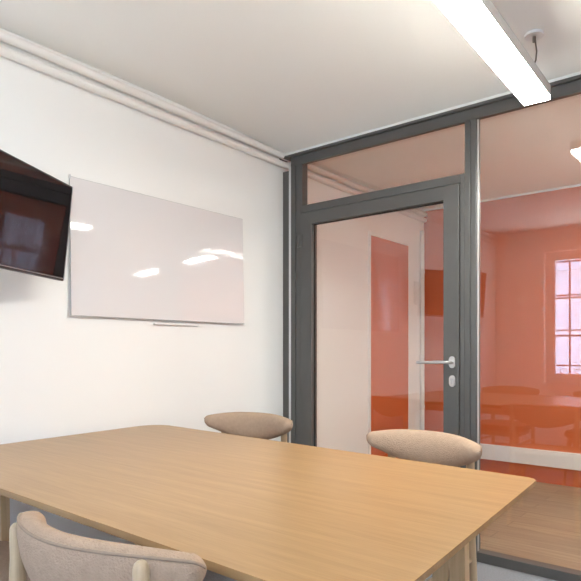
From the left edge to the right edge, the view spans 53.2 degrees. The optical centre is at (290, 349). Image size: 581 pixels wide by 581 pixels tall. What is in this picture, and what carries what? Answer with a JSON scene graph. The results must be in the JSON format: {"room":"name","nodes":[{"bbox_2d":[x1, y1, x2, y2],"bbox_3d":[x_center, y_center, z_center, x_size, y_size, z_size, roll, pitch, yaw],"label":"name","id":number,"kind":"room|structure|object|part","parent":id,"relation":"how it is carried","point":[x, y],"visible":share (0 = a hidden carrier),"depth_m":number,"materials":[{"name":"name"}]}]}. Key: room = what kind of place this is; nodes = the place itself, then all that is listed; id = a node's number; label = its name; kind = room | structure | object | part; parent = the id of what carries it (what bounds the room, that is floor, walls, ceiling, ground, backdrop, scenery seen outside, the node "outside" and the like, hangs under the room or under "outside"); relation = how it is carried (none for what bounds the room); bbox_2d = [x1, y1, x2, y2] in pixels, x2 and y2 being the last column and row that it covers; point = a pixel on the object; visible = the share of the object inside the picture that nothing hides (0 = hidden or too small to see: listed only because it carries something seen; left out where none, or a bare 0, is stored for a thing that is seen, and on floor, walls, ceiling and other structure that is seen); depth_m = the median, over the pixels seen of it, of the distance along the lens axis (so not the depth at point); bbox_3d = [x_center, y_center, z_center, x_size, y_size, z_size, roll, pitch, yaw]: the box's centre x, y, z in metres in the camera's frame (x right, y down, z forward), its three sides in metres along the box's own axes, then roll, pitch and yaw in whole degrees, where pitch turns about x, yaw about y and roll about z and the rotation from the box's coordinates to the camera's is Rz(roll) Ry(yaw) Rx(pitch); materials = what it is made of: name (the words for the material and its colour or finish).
{"room":"meeting room","nodes":[
{"label":"meeting room","id":0,"kind":"room"},
{"bbox_2d":[0,28,423,544],"bbox_3d":[-0.770,-0.130,3.289,0.150,2.750,6.697,0,0,39],"label":"wall","id":1,"kind":"structure","parent":0,"point":[62,374],"depth_m":3.25,"materials":[{"name":"white paint"}]},
{"bbox_2d":[0,149,72,280],"bbox_3d":[-1.204,-0.523,2.281,0.339,0.427,0.723,0,0,9],"label":"television","id":2,"kind":"object","parent":1,"relation":"attached to","point":[35,206],"visible":1,"depth_m":2.35,"materials":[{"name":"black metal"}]},
{"bbox_3d":[-1.080,-0.321,2.264,0.003,0.003,0.690,0,0,9],"label":"trim","id":3,"kind":"part","parent":2,"relation":"part of","materials":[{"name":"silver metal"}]},
{"bbox_3d":[-1.003,-0.522,2.613,0.051,0.417,0.003,0,0,9],"label":"trim","id":4,"kind":"part","parent":2,"relation":"part of","materials":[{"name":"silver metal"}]},
{"bbox_2d":[69,174,243,325],"bbox_3d":[-0.684,-0.494,3.256,0.024,0.706,1.200,0,0,39],"label":"whiteboard","id":5,"kind":"object","parent":1,"relation":"attached to","point":[133,255],"visible":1,"depth_m":3.16,"materials":[{"name":"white glass"}]},
{"bbox_2d":[0,45,426,222],"bbox_3d":[-0.653,-1.288,3.274,0.047,0.084,6.222,0,0,39],"label":"pipe","id":6,"kind":"object","parent":1,"relation":"attached to","point":[5,52],"visible":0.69,"depth_m":3.14,"materials":[{"name":"metal"}]},
{"bbox_2d":[0,29,426,216],"bbox_3d":[-0.653,-1.351,3.273,0.049,0.096,6.222,0,0,39],"label":"pipe","id":7,"kind":"object","parent":1,"relation":"attached to","point":[5,37],"visible":0.81,"depth_m":3.13,"materials":[{"name":"metal"}]},
{"bbox_2d":[368,231,409,458],"bbox_3d":[0.892,0.070,5.189,0.012,2.150,0.725,0,0,39],"label":"door","id":8,"kind":"structure","parent":1,"relation":"in","point":[388,261],"depth_m":5.16,"materials":[{"name":"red paint"}]},
{"bbox_2d":[420,231,424,429],"bbox_3d":[1.279,-0.005,5.632,0.051,2.300,0.052,0,0,39],"label":"riser pipe","id":9,"kind":"object","parent":1,"relation":"attached to","point":[422,272],"visible":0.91,"depth_m":5.61,"materials":[{"name":"metal"}]},
{"bbox_2d":[0,0,580,209],"bbox_3d":[1.649,-1.438,1.389,6.000,0.173,6.267,0,0,39],"label":"ceiling","id":10,"kind":"structure","parent":0,"point":[288,76],"depth_m":2.90,"materials":[{"name":"white paint"}]},
{"bbox_2d":[433,0,550,105],"bbox_3d":[0.708,-1.262,2.079,0.112,0.314,1.304,0,0,38],"label":"linear pendant light","id":11,"kind":"object","parent":10,"relation":"hanging from","point":[480,22],"visible":1,"depth_m":2.14,"materials":[{"name":"metal"}]},
{"bbox_2d":[203,482,580,580],"bbox_3d":[1.655,1.195,1.397,6.000,0.100,6.247,0,0,39],"label":"floor","id":12,"kind":"structure","parent":0,"point":[544,525],"depth_m":3.62,"materials":[{"name":"brown wood"}]},
{"bbox_2d":[0,541,30,580],"bbox_3d":[-1.018,0.748,1.763,0.557,0.799,0.537,0,0,37],"label":"dining chair","id":13,"kind":"object","parent":12,"relation":"on","point":[4,545],"visible":0.25,"depth_m":1.86,"materials":[{"name":"wood"}]},
{"bbox_2d":[9,511,206,580],"bbox_3d":[-0.310,0.748,1.292,0.557,0.799,0.537,0,0,34],"label":"dining chair","id":14,"kind":"object","parent":12,"relation":"on","point":[45,552],"visible":1,"depth_m":1.05,"materials":[{"name":"fabric"}]},
{"bbox_3d":[-0.597,0.757,1.215,0.041,0.780,0.088,0,0,41],"label":"leg","id":15,"kind":"part","parent":14,"relation":"part of","materials":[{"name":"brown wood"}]},
{"bbox_3d":[-0.277,0.757,0.996,0.041,0.780,0.088,0,0,28],"label":"leg","id":16,"kind":"part","parent":14,"relation":"part of","materials":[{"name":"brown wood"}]},
{"bbox_2d":[204,412,292,441],"bbox_3d":[-0.297,0.748,3.036,0.557,0.799,0.537,0,0,27],"label":"dining chair","id":17,"kind":"object","parent":12,"relation":"on","point":[267,426],"visible":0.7,"depth_m":3.20,"materials":[{"name":"fabric"}]},
{"bbox_3d":[-0.022,0.757,3.147,0.041,0.780,0.088,0,0,34],"label":"leg","id":18,"kind":"part","parent":17,"relation":"part of","materials":[{"name":"brown wood"}]},
{"bbox_2d":[0,425,535,580],"bbox_3d":[-0.307,0.775,2.032,2.117,0.740,1.237,0,0,39],"label":"meeting table","id":19,"kind":"object","parent":12,"relation":"on","point":[252,509],"visible":1,"depth_m":1.59,"materials":[{"name":"brown wood"}]},
{"bbox_3d":[-1.127,0.800,2.251,0.126,0.690,0.034,0,0,39],"label":"leg","id":20,"kind":"part","parent":19,"relation":"part of","materials":[{"name":"brown wood"}]},
{"bbox_3d":[0.482,0.800,1.759,0.126,0.690,0.034,0,0,39],"label":"leg","id":21,"kind":"part","parent":19,"relation":"part of","materials":[{"name":"brown wood"}]},
{"bbox_2d":[366,429,481,580],"bbox_3d":[0.444,0.748,2.331,0.537,0.799,0.557,0,0,-44],"label":"dining chair","id":22,"kind":"object","parent":12,"relation":"on","point":[434,447],"visible":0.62,"depth_m":2.43,"materials":[{"name":"fabric"}]},
{"bbox_3d":[0.573,0.425,2.454,0.151,0.155,0.554,0,0,-44],"label":"backrest","id":23,"kind":"part","parent":22,"relation":"part of","materials":[{"name":"fabric"}]},
{"bbox_3d":[0.741,0.757,2.347,0.088,0.780,0.041,0,0,-37],"label":"leg","id":24,"kind":"part","parent":22,"relation":"part of","materials":[{"name":"brown wood"}]},
{"bbox_2d":[279,74,580,580],"bbox_3d":[1.494,-0.094,2.778,4.000,2.478,0.080,0,0,39],"label":"wall partition","id":25,"kind":"structure","parent":0,"point":[295,179],"depth_m":3.21,"materials":[{"name":"grey metal"}]},
{"bbox_3d":[0.056,-0.061,3.970,0.088,2.413,0.062,0,0,39],"label":"post","id":26,"kind":"part","parent":25,"relation":"part of","materials":[{"name":"grey metal"}]},
{"bbox_2d":[297,183,459,446],"bbox_3d":[0.508,0.104,3.588,1.140,2.050,0.180,0,0,39],"label":"door","id":27,"kind":"structure","parent":25,"relation":"in","point":[449,196],"depth_m":3.41,"materials":[{"name":"grey metal"}]},
{"bbox_3d":[0.810,0.069,3.260,0.200,0.021,0.055,0,0,39],"label":"lever handle","id":28,"kind":"part","parent":27,"relation":"part of","materials":[{"name":"metal"}]},
{"bbox_3d":[0.523,-0.950,3.586,1.122,0.049,0.062,0,0,39],"label":"transom rail","id":29,"kind":"part","parent":25,"relation":"part of","materials":[{"name":"grey metal"}]},
{"bbox_2d":[286,71,580,154],"bbox_3d":[1.501,-1.357,2.786,4.000,0.056,0.060,0,0,39],"label":"trim","id":30,"kind":"structure","parent":25,"relation":"on","point":[579,72],"depth_m":3.34,"materials":[{"name":"white paint"}]},
{"bbox_3d":[1.534,-1.287,2.757,3.912,0.062,0.062,0,0,39],"label":"head rail","id":31,"kind":"part","parent":25,"relation":"part of","materials":[{"name":"grey metal"}]},
{"bbox_3d":[0.993,-0.061,3.202,0.091,2.413,0.062,0,0,39],"label":"post","id":32,"kind":"part","parent":25,"relation":"part of","materials":[{"name":"grey metal"}]},
{"bbox_3d":[2.003,1.119,2.366,2.531,0.052,0.072,0,0,39],"label":"rail","id":33,"kind":"part","parent":25,"relation":"part of","materials":[{"name":"brown wood"}]},
{"bbox_2d":[424,186,580,487],"bbox_3d":[3.683,-0.130,3.870,6.000,2.750,0.150,0,0,39],"label":"wall","id":34,"kind":"structure","parent":0,"point":[530,245],"depth_m":5.11,"materials":[{"name":"orange paint"}]},
{"bbox_2d":[423,184,580,211],"bbox_3d":[3.629,-1.368,3.804,6.000,0.014,0.020,0,0,39],"label":"trim","id":35,"kind":"structure","parent":34,"relation":"attached to","point":[577,185],"depth_m":5.09,"materials":[{"name":"white paint"}]},
{"bbox_2d":[480,443,580,470],"bbox_3d":[3.625,0.929,3.799,6.000,0.136,0.034,0,0,39],"label":"trim","id":36,"kind":"structure","parent":34,"relation":"attached to","point":[556,459],"depth_m":5.03,"materials":[{"name":"white paint"}]}
]}

